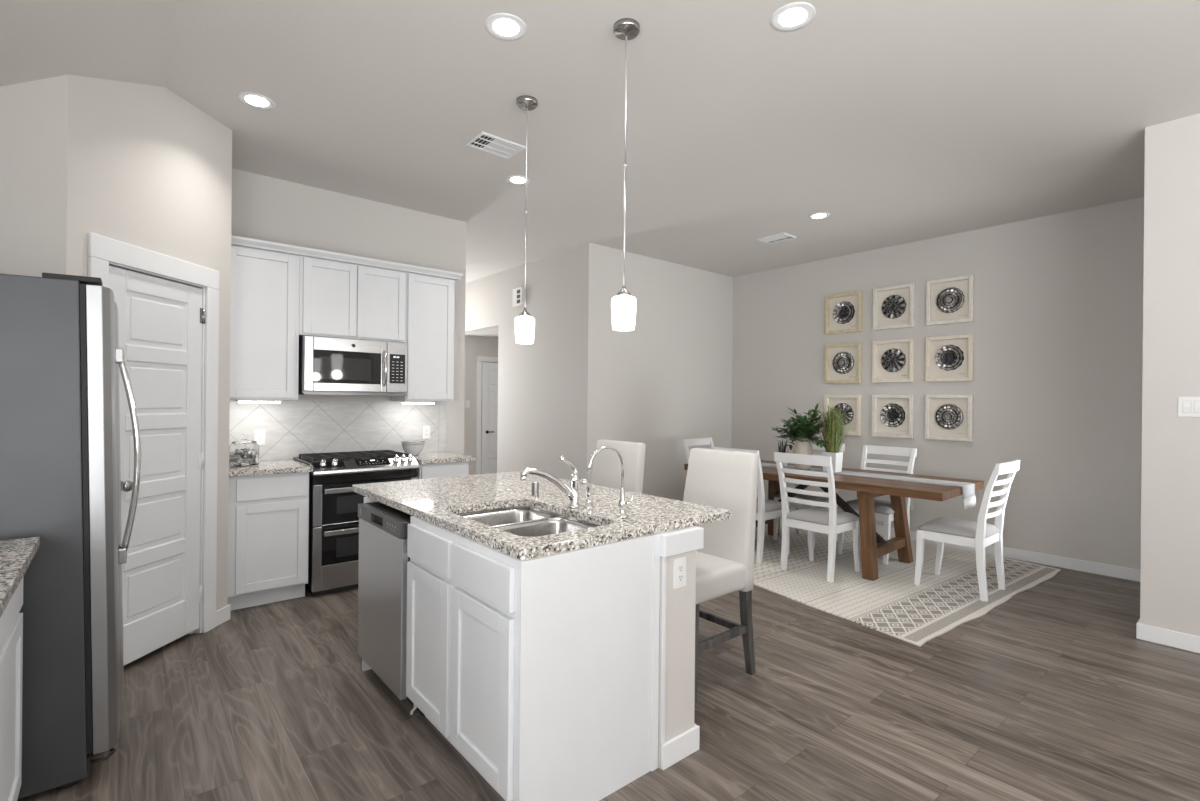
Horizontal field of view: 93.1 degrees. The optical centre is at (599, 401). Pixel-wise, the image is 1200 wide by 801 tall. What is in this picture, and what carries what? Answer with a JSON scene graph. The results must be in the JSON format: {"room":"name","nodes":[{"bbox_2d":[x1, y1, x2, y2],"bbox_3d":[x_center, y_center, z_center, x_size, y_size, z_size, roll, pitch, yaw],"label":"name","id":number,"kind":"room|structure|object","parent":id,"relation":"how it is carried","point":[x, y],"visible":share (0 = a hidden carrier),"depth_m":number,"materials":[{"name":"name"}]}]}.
{"room":"kitchen","nodes":[
{"label":"kitchen","id":0,"kind":"room"},
{"bbox_2d":[0,75,67,276],"bbox_3d":[-2.711,-0.062,2.402,0.662,2.870,0.100,1,0,-40],"label":"wall","id":1,"kind":"structure","parent":0,"point":[33,114],"depth_m":2.51,"materials":[{"name":"beige paint"}]},
{"bbox_2d":[66,75,231,633],"bbox_3d":[-2.425,-0.174,3.092,0.128,3.100,1.027,1,0,5],"label":"wall","id":2,"kind":"structure","parent":0,"point":[149,172],"depth_m":3.13,"materials":[{"name":"beige paint"}]},
{"bbox_2d":[109,266,204,665],"bbox_3d":[-2.374,0.336,3.077,0.104,2.012,0.606,1,0,5],"label":"door","id":3,"kind":"structure","parent":2,"relation":"in","point":[160,321],"depth_m":3.09,"materials":[{"name":"white paint"}]},
{"bbox_2d":[230,168,465,460],"bbox_3d":[-2.119,-0.176,4.763,2.085,3.110,0.120,1,0,-40],"label":"wall","id":4,"kind":"structure","parent":0,"point":[265,208],"depth_m":4.76,"materials":[{"name":"beige paint"}]},
{"bbox_2d":[230,245,299,399],"bbox_3d":[-2.487,-0.547,4.142,0.462,1.060,0.348,1,0,-40],"label":"upper cabinet","id":5,"kind":"object","parent":4,"relation":"attached to","point":[264,312],"visible":0.92,"depth_m":4.02,"materials":[{"name":"white paint"}]},
{"bbox_2d":[237,400,281,402],"bbox_3d":[-2.445,-0.003,4.085,0.272,0.024,0.090,1,0,-40],"label":"light bar","id":6,"kind":"object","parent":5,"relation":"attached to","point":[239,401],"visible":0.95,"depth_m":4.05,"materials":[{"name":"white plastic"}]},
{"bbox_2d":[238,401,280,402],"bbox_3d":[-2.445,0.003,4.085,0.252,0.012,0.080,1,0,-40],"label":"diffuser","id":7,"kind":"object","parent":6,"relation":"attached to","point":[238,401],"depth_m":4.05,"materials":[{"name":"white plastic"}]},
{"bbox_2d":[229,400,446,460],"bbox_3d":[-2.105,0.222,4.692,1.779,0.455,0.010,1,0,-40],"label":"backsplash","id":8,"kind":"structure","parent":4,"relation":"attached to","point":[293,428],"depth_m":4.64,"materials":[{"name":"tile"}]},
{"bbox_2d":[254,430,265,444],"bbox_3d":[-2.566,0.270,4.291,0.072,0.116,0.009,1,0,-40],"label":"wall outlet","id":9,"kind":"object","parent":8,"relation":"attached to","point":[260,435],"visible":0.95,"depth_m":4.29,"materials":[{"name":"white plastic"}]},
{"bbox_2d":[258,433,262,441],"bbox_3d":[-2.564,0.270,4.289,0.033,0.068,0.004,1,0,-40],"label":"socket","id":10,"kind":"object","parent":9,"relation":"attached to","point":[260,435],"depth_m":4.29,"materials":[{"name":"white plastic"}]},
{"bbox_2d":[422,426,429,438],"bbox_3d":[-1.567,0.274,5.131,0.072,0.116,0.009,1,0,-40],"label":"wall outlet","id":11,"kind":"object","parent":8,"relation":"attached to","point":[425,429],"visible":1,"depth_m":5.13,"materials":[{"name":"white plastic"}]},
{"bbox_2d":[299,256,405,342],"bbox_3d":[-2.002,-0.782,4.548,0.794,0.580,0.348,1,0,-40],"label":"upper cabinet","id":12,"kind":"object","parent":4,"relation":"attached to","point":[337,299],"visible":0.99,"depth_m":4.39,"materials":[{"name":"white paint"}]},
{"bbox_2d":[231,235,462,280],"bbox_3d":[-1.981,-1.098,4.534,1.732,0.050,0.392,1,0,-40],"label":"crown molding","id":13,"kind":"structure","parent":12,"relation":"on","point":[235,240],"depth_m":4.31,"materials":[{"name":"white paint"}]},
{"bbox_2d":[298,335,407,395],"bbox_3d":[-1.968,-0.267,4.506,0.768,0.430,0.436,1,0,-40],"label":"microwave","id":14,"kind":"object","parent":12,"relation":"attached to","point":[327,365],"visible":1,"depth_m":4.34,"materials":[{"name":"metal"}]},
{"bbox_2d":[391,272,454,400],"bbox_3d":[-1.536,-0.537,4.942,0.427,1.060,0.348,1,0,-40],"label":"upper cabinet","id":15,"kind":"object","parent":4,"relation":"attached to","point":[430,300],"visible":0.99,"depth_m":4.81,"materials":[{"name":"white paint"}]},
{"bbox_2d":[400,401,435,403],"bbox_3d":[-1.548,0.006,4.839,0.280,0.024,0.090,1,0,-40],"label":"light bar","id":16,"kind":"object","parent":15,"relation":"attached to","point":[403,402],"visible":1,"depth_m":4.80,"materials":[{"name":"white plastic"}]},
{"bbox_2d":[401,402,434,403],"bbox_3d":[-1.548,0.012,4.839,0.260,0.012,0.080,1,0,-40],"label":"diffuser","id":17,"kind":"object","parent":16,"relation":"attached to","point":[402,402],"depth_m":4.81,"materials":[{"name":"white plastic"}]},
{"bbox_2d":[464,335,497,474],"bbox_3d":[-1.621,0.185,9.150,1.500,2.397,0.110,1,0,-40],"label":"wall","id":18,"kind":"structure","parent":0,"point":[475,346],"depth_m":8.78,"materials":[{"name":"beige paint"}]},
{"bbox_2d":[476,356,497,473],"bbox_3d":[-1.575,0.338,9.104,0.886,2.093,0.019,1,0,-40],"label":"trim","id":19,"kind":"structure","parent":18,"relation":"attached to","point":[480,359],"depth_m":8.84,"materials":[{"name":"white paint"}]},
{"bbox_2d":[481,362,497,473],"bbox_3d":[-1.556,0.379,9.077,0.720,1.988,0.080,1,0,-40],"label":"door","id":20,"kind":"structure","parent":18,"relation":"in","point":[489,409],"depth_m":8.94,"materials":[{"name":"white paint"}]},
{"bbox_2d":[465,243,597,481],"bbox_3d":[-1.340,-0.168,7.561,0.120,3.110,3.900,1,0,-40],"label":"wall","id":21,"kind":"structure","parent":0,"point":[547,386],"depth_m":6.61,"materials":[{"name":"beige paint"}]},
{"bbox_2d":[513,287,523,306],"bbox_3d":[-1.009,-1.300,7.046,0.052,0.220,0.210,1,0,-40],"label":"door chime","id":22,"kind":"object","parent":21,"relation":"attached to","point":[518,293],"visible":0.85,"depth_m":7.00,"materials":[{"name":"white plastic"}]},
{"bbox_2d":[517,290,519,302],"bbox_3d":[-1.004,-1.298,7.001,0.002,0.165,0.075,1,0,-40],"label":"grille","id":23,"kind":"object","parent":22,"relation":"attached to","point":[518,291],"depth_m":7.00,"materials":[{"name":"white metal"}]},
{"bbox_2d":[0,0,1199,337],"bbox_3d":[1.168,-1.385,2.931,7.460,0.828,14.600,1,0,-40],"label":"ceiling","id":24,"kind":"structure","parent":0,"point":[898,121],"depth_m":3.21,"materials":[{"name":"paint"}]},
{"bbox_2d":[237,92,275,109],"bbox_3d":[-1.949,-1.707,3.229,0.188,0.004,0.188,1,0,-40],"label":"recessed light","id":25,"kind":"object","parent":24,"relation":"in","point":[254,100],"visible":1,"depth_m":3.23,"materials":[{"name":"white plastic"}]},
{"bbox_2d":[465,131,525,158],"bbox_3d":[-0.690,-1.690,3.754,0.325,0.012,0.230,1,0,-40],"label":"ceiling vent","id":26,"kind":"object","parent":24,"relation":"in","point":[483,141],"visible":1,"depth_m":3.74,"materials":[{"name":"white metal"}]},
{"bbox_2d":[485,13,526,40],"bbox_3d":[-0.425,-1.692,2.570,0.188,0.004,0.188,1,0,-40],"label":"recessed light","id":27,"kind":"object","parent":24,"relation":"in","point":[502,26],"visible":1,"depth_m":2.56,"materials":[{"name":"white paint"}]},
{"bbox_2d":[506,175,529,184],"bbox_3d":[-0.627,-1.694,4.347,0.188,0.004,0.188,1,0,-40],"label":"recessed light","id":28,"kind":"object","parent":24,"relation":"in","point":[514,179],"visible":0.9,"depth_m":4.34,"materials":[{"name":"white plastic"}]},
{"bbox_2d":[515,95,537,343],"bbox_3d":[-0.418,-1.013,3.201,0.120,1.363,0.120,1,0,-40],"label":"pendant light","id":29,"kind":"object","parent":24,"relation":"hanging from","point":[524,324],"visible":1,"depth_m":3.18,"materials":[{"name":"white glass"}]},
{"bbox_2d":[611,18,639,330],"bbox_3d":[0.113,-1.007,2.561,0.120,1.363,0.120,1,0,-40],"label":"pendant light","id":30,"kind":"object","parent":24,"relation":"hanging from","point":[623,305],"visible":1,"depth_m":2.54,"materials":[{"name":"white glass"}]},
{"bbox_2d":[757,232,795,243],"bbox_3d":[1.800,-1.666,5.795,0.225,0.012,0.310,1,0,-40],"label":"ceiling vent","id":31,"kind":"object","parent":24,"relation":"in","point":[783,236],"visible":1,"depth_m":5.78,"materials":[{"name":"white metal"}]},
{"bbox_2d":[770,2,815,31],"bbox_3d":[0.843,-1.679,2.484,0.188,0.004,0.188,1,0,-40],"label":"recessed light","id":32,"kind":"object","parent":24,"relation":"in","point":[794,16],"visible":1,"depth_m":2.48,"materials":[{"name":"white plastic"}]},
{"bbox_2d":[808,213,829,219],"bbox_3d":[1.968,-1.668,5.109,0.188,0.004,0.188,1,0,-40],"label":"recessed light","id":33,"kind":"object","parent":24,"relation":"in","point":[817,216],"visible":1,"depth_m":5.11,"materials":[{"name":"white plastic"}]},
{"bbox_2d":[17,557,1199,800],"bbox_3d":[1.140,1.441,2.931,7.460,0.060,14.600,1,0,-40],"label":"floor","id":34,"kind":"structure","parent":0,"point":[1052,693],"depth_m":2.55,"materials":[{"name":"wood"}]},
{"bbox_2d":[0,578,22,800],"bbox_3d":[-1.633,0.937,1.087,0.600,0.894,1.555,1,0,-40],"label":"base cabinet","id":35,"kind":"object","parent":34,"relation":"on","point":[11,620],"visible":0.94,"depth_m":1.72,"materials":[{"name":"white paint"}]},
{"bbox_2d":[0,537,39,617],"bbox_3d":[-1.608,0.471,1.079,0.651,0.035,1.615,1,0,-40],"label":"countertop","id":36,"kind":"structure","parent":35,"relation":"on","point":[16,555],"depth_m":1.62,"materials":[{"name":"stone"}]},
{"bbox_2d":[0,272,140,799],"bbox_3d":[-2.291,0.472,2.158,0.859,1.845,0.762,-1,1,-39],"label":"refrigerator","id":37,"kind":"object","parent":34,"relation":"on","point":[61,357],"visible":1,"depth_m":2.00,"materials":[{"name":"grey metal"}]},
{"bbox_2d":[228,472,308,610],"bbox_3d":[-2.402,0.929,4.040,0.474,0.894,0.605,1,0,-40],"label":"base cabinet","id":38,"kind":"object","parent":34,"relation":"on","point":[268,515],"visible":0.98,"depth_m":3.81,"materials":[{"name":"white paint"}]},
{"bbox_2d":[229,459,312,476],"bbox_3d":[-2.389,0.464,4.033,0.494,0.035,0.633,1,0,-40],"label":"countertop","id":39,"kind":"structure","parent":38,"relation":"on","point":[266,467],"depth_m":3.87,"materials":[{"name":"stone"}]},
{"bbox_2d":[229,434,258,465],"bbox_3d":[-2.496,0.334,3.992,0.158,0.215,0.159,1,0,42],"label":"canister","id":40,"kind":"object","parent":39,"relation":"on","point":[244,452],"visible":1,"depth_m":3.94,"materials":[{"name":"clear glass"}]},
{"bbox_2d":[293,450,419,595],"bbox_3d":[-1.895,0.895,4.429,0.767,0.973,0.652,1,0,-40],"label":"range","id":41,"kind":"object","parent":34,"relation":"on","point":[333,539],"visible":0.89,"depth_m":4.10,"materials":[{"name":"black metal"}]},
{"bbox_2d":[293,455,406,465],"bbox_3d":[-1.940,0.456,4.488,0.767,0.040,0.500,1,0,-40],"label":"cooktop","id":42,"kind":"object","parent":41,"relation":"in","point":[309,460],"depth_m":4.30,"materials":[{"name":"black metal"}]},
{"bbox_2d":[362,497,377,670],"bbox_3d":[-0.984,0.943,3.137,0.620,0.894,0.024,1,0,-40],"label":"end panel","id":43,"kind":"object","parent":34,"relation":"on","point":[365,666],"visible":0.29,"depth_m":2.94,"materials":[{"name":"white paint"}]},
{"bbox_2d":[358,502,423,714],"bbox_3d":[-0.832,0.958,2.862,0.577,0.868,0.585,1,0,-40],"label":"dishwasher","id":44,"kind":"object","parent":34,"relation":"on","point":[383,529],"visible":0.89,"depth_m":2.63,"materials":[{"name":"grey metal"}]},
{"bbox_2d":[416,461,468,478],"bbox_3d":[-1.449,0.939,4.843,0.425,0.894,0.605,1,0,-40],"label":"base cabinet","id":45,"kind":"object","parent":34,"relation":"on","point":[425,471],"visible":0.07,"depth_m":4.60,"materials":[{"name":"white paint"}]},
{"bbox_2d":[412,451,474,463],"bbox_3d":[-1.425,0.473,4.844,0.462,0.035,0.633,1,0,-40],"label":"countertop","id":46,"kind":"structure","parent":45,"relation":"on","point":[423,457],"depth_m":4.68,"materials":[{"name":"stone"}]},
{"bbox_2d":[401,440,424,454],"bbox_3d":[-1.597,0.393,4.854,0.203,0.120,0.203,1,0,-40],"label":"bowl","id":47,"kind":"object","parent":46,"relation":"on","point":[413,447],"visible":0.98,"depth_m":4.79,"materials":[{"name":"grey ceramic"}]},
{"bbox_2d":[406,515,659,800],"bbox_3d":[-0.308,0.950,2.317,0.640,0.894,0.902,1,0,-40],"label":"base cabinet","id":48,"kind":"object","parent":34,"relation":"on","point":[542,673],"visible":0.99,"depth_m":1.98,"materials":[{"name":"white paint"}]},
{"bbox_2d":[352,471,731,559],"bbox_3d":[-0.393,0.484,2.812,1.080,0.035,1.745,1,0,-40],"label":"countertop","id":49,"kind":"structure","parent":48,"relation":"on","point":[436,501],"depth_m":2.54,"materials":[{"name":"stone"}]},
{"bbox_2d":[457,506,599,536],"bbox_3d":[-0.310,0.603,2.351,0.486,0.198,0.750,1,0,-40],"label":"sink","id":50,"kind":"object","parent":49,"relation":"in","point":[525,521],"visible":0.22,"depth_m":2.51,"materials":[{"name":"metal"}]},
{"bbox_2d":[531,482,538,496],"bbox_3d":[-0.322,0.432,2.818,0.042,0.069,0.042,1,0,-40],"label":"air gap cap","id":51,"kind":"object","parent":49,"relation":"on","point":[535,485],"visible":1,"depth_m":2.80,"materials":[{"name":"silver metal"}]},
{"bbox_2d":[520,456,580,507],"bbox_3d":[-0.210,0.352,2.454,0.316,0.230,0.066,1,0,-40],"label":"kitchen faucet","id":52,"kind":"object","parent":49,"relation":"on","point":[572,493],"visible":1,"depth_m":2.50,"materials":[{"name":"silver metal"}]},
{"bbox_2d":[580,479,594,508],"bbox_3d":[-0.054,0.404,2.510,0.068,0.130,0.052,1,0,-40],"label":"sprayer","id":53,"kind":"object","parent":49,"relation":"on","point":[589,490],"visible":1,"depth_m":2.50,"materials":[{"name":"silver metal"}]},
{"bbox_2d":[587,446,633,517],"bbox_3d":[0.038,0.323,2.269,0.213,0.293,0.074,1,0,-40],"label":"filter faucet","id":54,"kind":"object","parent":49,"relation":"on","point":[622,503],"visible":1,"depth_m":2.31,"materials":[{"name":"silver metal"}]},
{"bbox_2d":[591,439,645,493],"bbox_3d":[-0.054,0.831,3.620,0.550,1.142,0.490,1,0,-40],"label":"bar stool","id":55,"kind":"object","parent":34,"relation":"on","point":[606,472],"visible":0.12,"depth_m":3.70,"materials":[{"name":"fabric"}]},
{"bbox_2d":[683,448,758,702],"bbox_3d":[0.486,0.836,2.970,0.550,1.142,0.490,1,0,-40],"label":"bar stool","id":56,"kind":"object","parent":34,"relation":"on","point":[724,479],"visible":0.46,"depth_m":2.94,"materials":[{"name":"fabric"}]},
{"bbox_2d":[754,517,1060,646],"bbox_3d":[2.048,1.416,5.448,2.886,0.008,3.264,1,0,-37],"label":"area rug","id":57,"kind":"object","parent":34,"relation":"on","point":[891,604],"visible":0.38,"depth_m":4.39,"materials":[{"name":"beige fabric"}]},
{"bbox_2d":[682,438,713,463],"bbox_3d":[1.267,0.910,6.227,0.490,0.988,0.572,1,0,-40],"label":"dining chair","id":58,"kind":"object","parent":57,"relation":"on","point":[696,441],"visible":0.11,"depth_m":6.39,"materials":[{"name":"white paint"}]},
{"bbox_2d":[712,447,789,563],"bbox_3d":[1.391,0.911,5.208,0.572,0.988,0.490,1,0,-40],"label":"dining chair","id":59,"kind":"object","parent":57,"relation":"on","point":[766,509],"visible":0.23,"depth_m":4.94,"materials":[{"name":"white paint"}]},
{"bbox_2d":[756,498,789,512],"bbox_3d":[1.428,0.940,5.240,0.444,0.062,0.456,1,0,-40],"label":"seat cushion","id":60,"kind":"object","parent":59,"relation":"on","point":[770,506],"depth_m":5.06,"materials":[{"name":"grey fabric"}]},
{"bbox_2d":[773,442,844,547],"bbox_3d":[2.128,0.918,5.809,0.572,0.988,0.490,1,0,-40],"label":"dining chair","id":61,"kind":"object","parent":57,"relation":"on","point":[777,497],"visible":0.2,"depth_m":5.74,"materials":[{"name":"white paint"}]},
{"bbox_2d":[774,490,828,501],"bbox_3d":[2.090,0.946,5.777,0.444,0.062,0.456,1,0,-40],"label":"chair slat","id":62,"kind":"object","parent":61,"relation":"on","point":[778,496],"depth_m":5.59,"materials":[{"name":"white wood"}]},
{"bbox_2d":[774,452,859,582],"bbox_3d":[1.808,0.915,4.712,0.572,0.988,0.490,1,0,-40],"label":"dining chair","id":63,"kind":"object","parent":57,"relation":"on","point":[830,521],"visible":1,"depth_m":4.60,"materials":[{"name":"white paint"}]},
{"bbox_2d":[787,507,858,525],"bbox_3d":[1.845,0.944,4.744,0.444,0.062,0.456,1,0,-40],"label":"seat cushion","id":64,"kind":"object","parent":63,"relation":"on","point":[811,516],"depth_m":4.63,"materials":[{"name":"grey fabric"}]},
{"bbox_2d":[684,460,982,580],"bbox_3d":[2.038,1.030,5.309,1.019,0.760,2.380,1,0,-42],"label":"dining table","id":65,"kind":"object","parent":57,"relation":"on","point":[873,546],"visible":0.58,"depth_m":4.66,"materials":[{"name":"brown wood"}]},
{"bbox_2d":[761,462,975,509],"bbox_3d":[2.138,0.738,5.314,0.300,0.186,2.304,1,0,-42],"label":"table runner","id":66,"kind":"object","parent":65,"relation":"on","point":[969,497],"visible":0.82,"depth_m":4.71,"materials":[{"name":"white fabric"}]},
{"bbox_2d":[775,439,792,466],"bbox_3d":[1.837,0.496,5.630,0.208,0.287,0.194,1,0,-8],"label":"spiky plant","id":67,"kind":"object","parent":66,"relation":"on","point":[781,448],"visible":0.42,"depth_m":5.64,"materials":[{"name":"plant"}]},
{"bbox_2d":[771,404,829,469],"bbox_3d":[1.947,0.325,5.456,0.597,0.631,0.559,1,0,34],"label":"potted plant","id":68,"kind":"object","parent":66,"relation":"on","point":[802,428],"visible":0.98,"depth_m":5.36,"materials":[{"name":"green plant"}]},
{"bbox_2d":[816,406,849,472],"bbox_3d":[2.141,0.332,5.242,0.375,0.621,0.378,1,0,-42],"label":"potted grass","id":69,"kind":"object","parent":66,"relation":"on","point":[833,431],"depth_m":5.19,"materials":[{"name":"plant"}]},
{"bbox_2d":[822,451,842,472],"bbox_3d":[2.144,0.552,5.244,0.142,0.180,0.142,1,0,-42],"label":"pot","id":70,"kind":"object","parent":69,"relation":"on","point":[837,457],"depth_m":5.19,"materials":[{"name":"white ceramic"}]},
{"bbox_2d":[838,445,916,564],"bbox_3d":[2.569,0.923,5.285,0.572,0.988,0.490,1,0,-40],"label":"dining chair","id":71,"kind":"object","parent":57,"relation":"on","point":[884,512],"visible":0.48,"depth_m":5.26,"materials":[{"name":"white paint"}]},
{"bbox_2d":[846,499,894,514],"bbox_3d":[2.531,0.950,5.253,0.444,0.062,0.456,1,0,-40],"label":"seat cushion","id":72,"kind":"object","parent":71,"relation":"on","point":[882,507],"depth_m":5.10,"materials":[{"name":"grey fabric"}]},
{"bbox_2d":[914,460,1019,601],"bbox_3d":[2.784,0.925,4.316,0.490,0.988,0.573,1,0,-40],"label":"dining chair","id":73,"kind":"object","parent":57,"relation":"on","point":[978,535],"visible":1,"depth_m":4.22,"materials":[{"name":"white paint"}]},
{"bbox_2d":[916,517,1000,537],"bbox_3d":[2.751,0.953,4.354,0.456,0.062,0.444,1,0,-40],"label":"seat cushion","id":74,"kind":"object","parent":73,"relation":"on","point":[942,526],"depth_m":4.26,"materials":[{"name":"grey fabric"}]},
{"bbox_2d":[596,245,732,500],"bbox_3d":[0.828,-0.147,6.915,2.366,3.110,0.120,1,0,-40],"label":"wall","id":75,"kind":"structure","parent":0,"point":[662,382],"depth_m":6.79,"materials":[{"name":"beige paint"}]},
{"bbox_2d":[658,550,695,768],"bbox_3d":[-0.185,0.993,2.822,0.196,0.810,1.535,1,0,-40],"label":"wall","id":76,"kind":"structure","parent":0,"point":[680,602],"depth_m":2.23,"materials":[{"name":"beige paint"}]},
{"bbox_2d":[661,557,666,744],"bbox_3d":[0.243,0.950,2.173,0.016,0.715,0.008,1,0,-40],"label":"trim","id":77,"kind":"structure","parent":76,"relation":"attached to","point":[664,559],"depth_m":2.17,"materials":[{"name":"white paint"}]},
{"bbox_2d":[673,556,685,588],"bbox_3d":[0.315,0.670,2.230,0.072,0.116,0.009,1,0,-40],"label":"wall outlet","id":78,"kind":"object","parent":76,"relation":"attached to","point":[679,564],"visible":1,"depth_m":2.22,"materials":[{"name":"white plastic"}]},
{"bbox_2d":[678,563,683,581],"bbox_3d":[0.316,0.670,2.228,0.033,0.068,0.004,1,0,-40],"label":"socket","id":79,"kind":"object","parent":78,"relation":"attached to","point":[680,565],"depth_m":2.23,"materials":[{"name":"white plastic"}]},
{"bbox_2d":[657,526,703,556],"bbox_3d":[-0.170,0.546,2.829,0.227,0.083,1.568,1,0,-40],"label":"trim","id":80,"kind":"structure","parent":76,"relation":"on","point":[679,541],"depth_m":2.22,"materials":[{"name":"white paint"}]},
{"bbox_2d":[661,723,699,769],"bbox_3d":[-0.182,1.351,2.827,0.212,0.094,1.566,1,0,-40],"label":"trim","id":81,"kind":"structure","parent":76,"relation":"attached to","point":[681,746],"depth_m":2.22,"materials":[{"name":"white paint"}]},
{"bbox_2d":[731,197,1143,569],"bbox_3d":[3.163,-0.124,6.069,0.120,3.110,4.420,1,0,-40],"label":"wall","id":82,"kind":"structure","parent":0,"point":[1055,388],"depth_m":5.21,"materials":[{"name":"beige paint"}]},
{"bbox_2d":[824,395,860,435],"bbox_3d":[2.743,0.147,6.434,0.048,0.448,0.412,1,0,-40],"label":"medallion","id":83,"kind":"object","parent":82,"relation":"attached to","point":[850,403],"visible":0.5,"depth_m":6.37,"materials":[{"name":"beige wood"}]},
{"bbox_2d":[825,342,861,383],"bbox_3d":[2.749,-0.435,6.434,0.046,0.448,0.412,1,0,-40],"label":"medallion","id":84,"kind":"object","parent":82,"relation":"attached to","point":[843,362],"visible":1,"depth_m":6.42,"materials":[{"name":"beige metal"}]},
{"bbox_2d":[825,291,862,334],"bbox_3d":[2.754,-1.003,6.434,0.048,0.448,0.412,1,0,-40],"label":"medallion","id":85,"kind":"object","parent":82,"relation":"attached to","point":[843,311],"visible":1,"depth_m":6.43,"materials":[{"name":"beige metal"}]},
{"bbox_2d":[872,395,913,437],"bbox_3d":[3.094,0.151,6.016,0.048,0.448,0.412,1,0,-40],"label":"medallion","id":86,"kind":"object","parent":82,"relation":"attached to","point":[892,415],"visible":1,"depth_m":6.01,"materials":[{"name":"beige metal"}]},
{"bbox_2d":[872,338,914,382],"bbox_3d":[3.100,-0.431,6.016,0.048,0.448,0.412,1,0,-40],"label":"medallion","id":87,"kind":"object","parent":82,"relation":"attached to","point":[892,360],"visible":1,"depth_m":6.01,"materials":[{"name":"beige wood"}]},
{"bbox_2d":[873,283,914,329],"bbox_3d":[3.106,-0.999,6.016,0.048,0.448,0.412,1,0,-40],"label":"medallion","id":88,"kind":"object","parent":82,"relation":"attached to","point":[893,306],"visible":1,"depth_m":6.00,"materials":[{"name":"beige metal"}]},
{"bbox_2d":[925,395,972,440],"bbox_3d":[3.438,0.154,5.608,0.046,0.448,0.412,1,0,-40],"label":"medallion","id":89,"kind":"object","parent":82,"relation":"attached to","point":[947,417],"visible":1,"depth_m":5.60,"materials":[{"name":"beige metal"}]},
{"bbox_2d":[925,334,973,381],"bbox_3d":[3.443,-0.428,5.607,0.048,0.448,0.412,1,0,-40],"label":"medallion","id":90,"kind":"object","parent":82,"relation":"attached to","point":[948,358],"visible":1,"depth_m":5.60,"materials":[{"name":"beige wood"}]},
{"bbox_2d":[926,275,974,325],"bbox_3d":[3.450,-0.996,5.608,0.046,0.448,0.412,1,0,-40],"label":"medallion","id":91,"kind":"object","parent":82,"relation":"attached to","point":[948,300],"visible":1,"depth_m":5.60,"materials":[{"name":"beige metal"}]},
{"bbox_2d":[790,511,1140,581],"bbox_3d":[3.092,1.383,6.031,0.013,0.095,4.164,1,0,-40],"label":"baseboard","id":92,"kind":"structure","parent":82,"relation":"attached to","point":[1035,557],"depth_m":4.96,"materials":[{"name":"white paint"}]},
{"bbox_2d":[1140,113,1199,636],"bbox_3d":[5.327,-0.102,1.094,0.120,3.110,6.220,1,0,-40],"label":"wall","id":93,"kind":"structure","parent":0,"point":[1170,478],"depth_m":3.34,"materials":[{"name":"beige paint"}]},
{"bbox_2d":[1136,623,1199,653],"bbox_3d":[5.207,1.404,1.114,0.013,0.095,6.085,1,0,-40],"label":"baseboard","id":94,"kind":"structure","parent":93,"relation":"attached to","point":[1175,639],"depth_m":3.33,"materials":[{"name":"white paint"}]},
{"bbox_2d":[1178,397,1199,416],"bbox_3d":[3.424,0.029,3.252,0.012,0.116,0.164,1,0,-40],"label":"light switch","id":95,"kind":"object","parent":93,"relation":"attached to","point":[1187,406],"visible":1,"depth_m":3.28,"materials":[{"name":"white plastic"}]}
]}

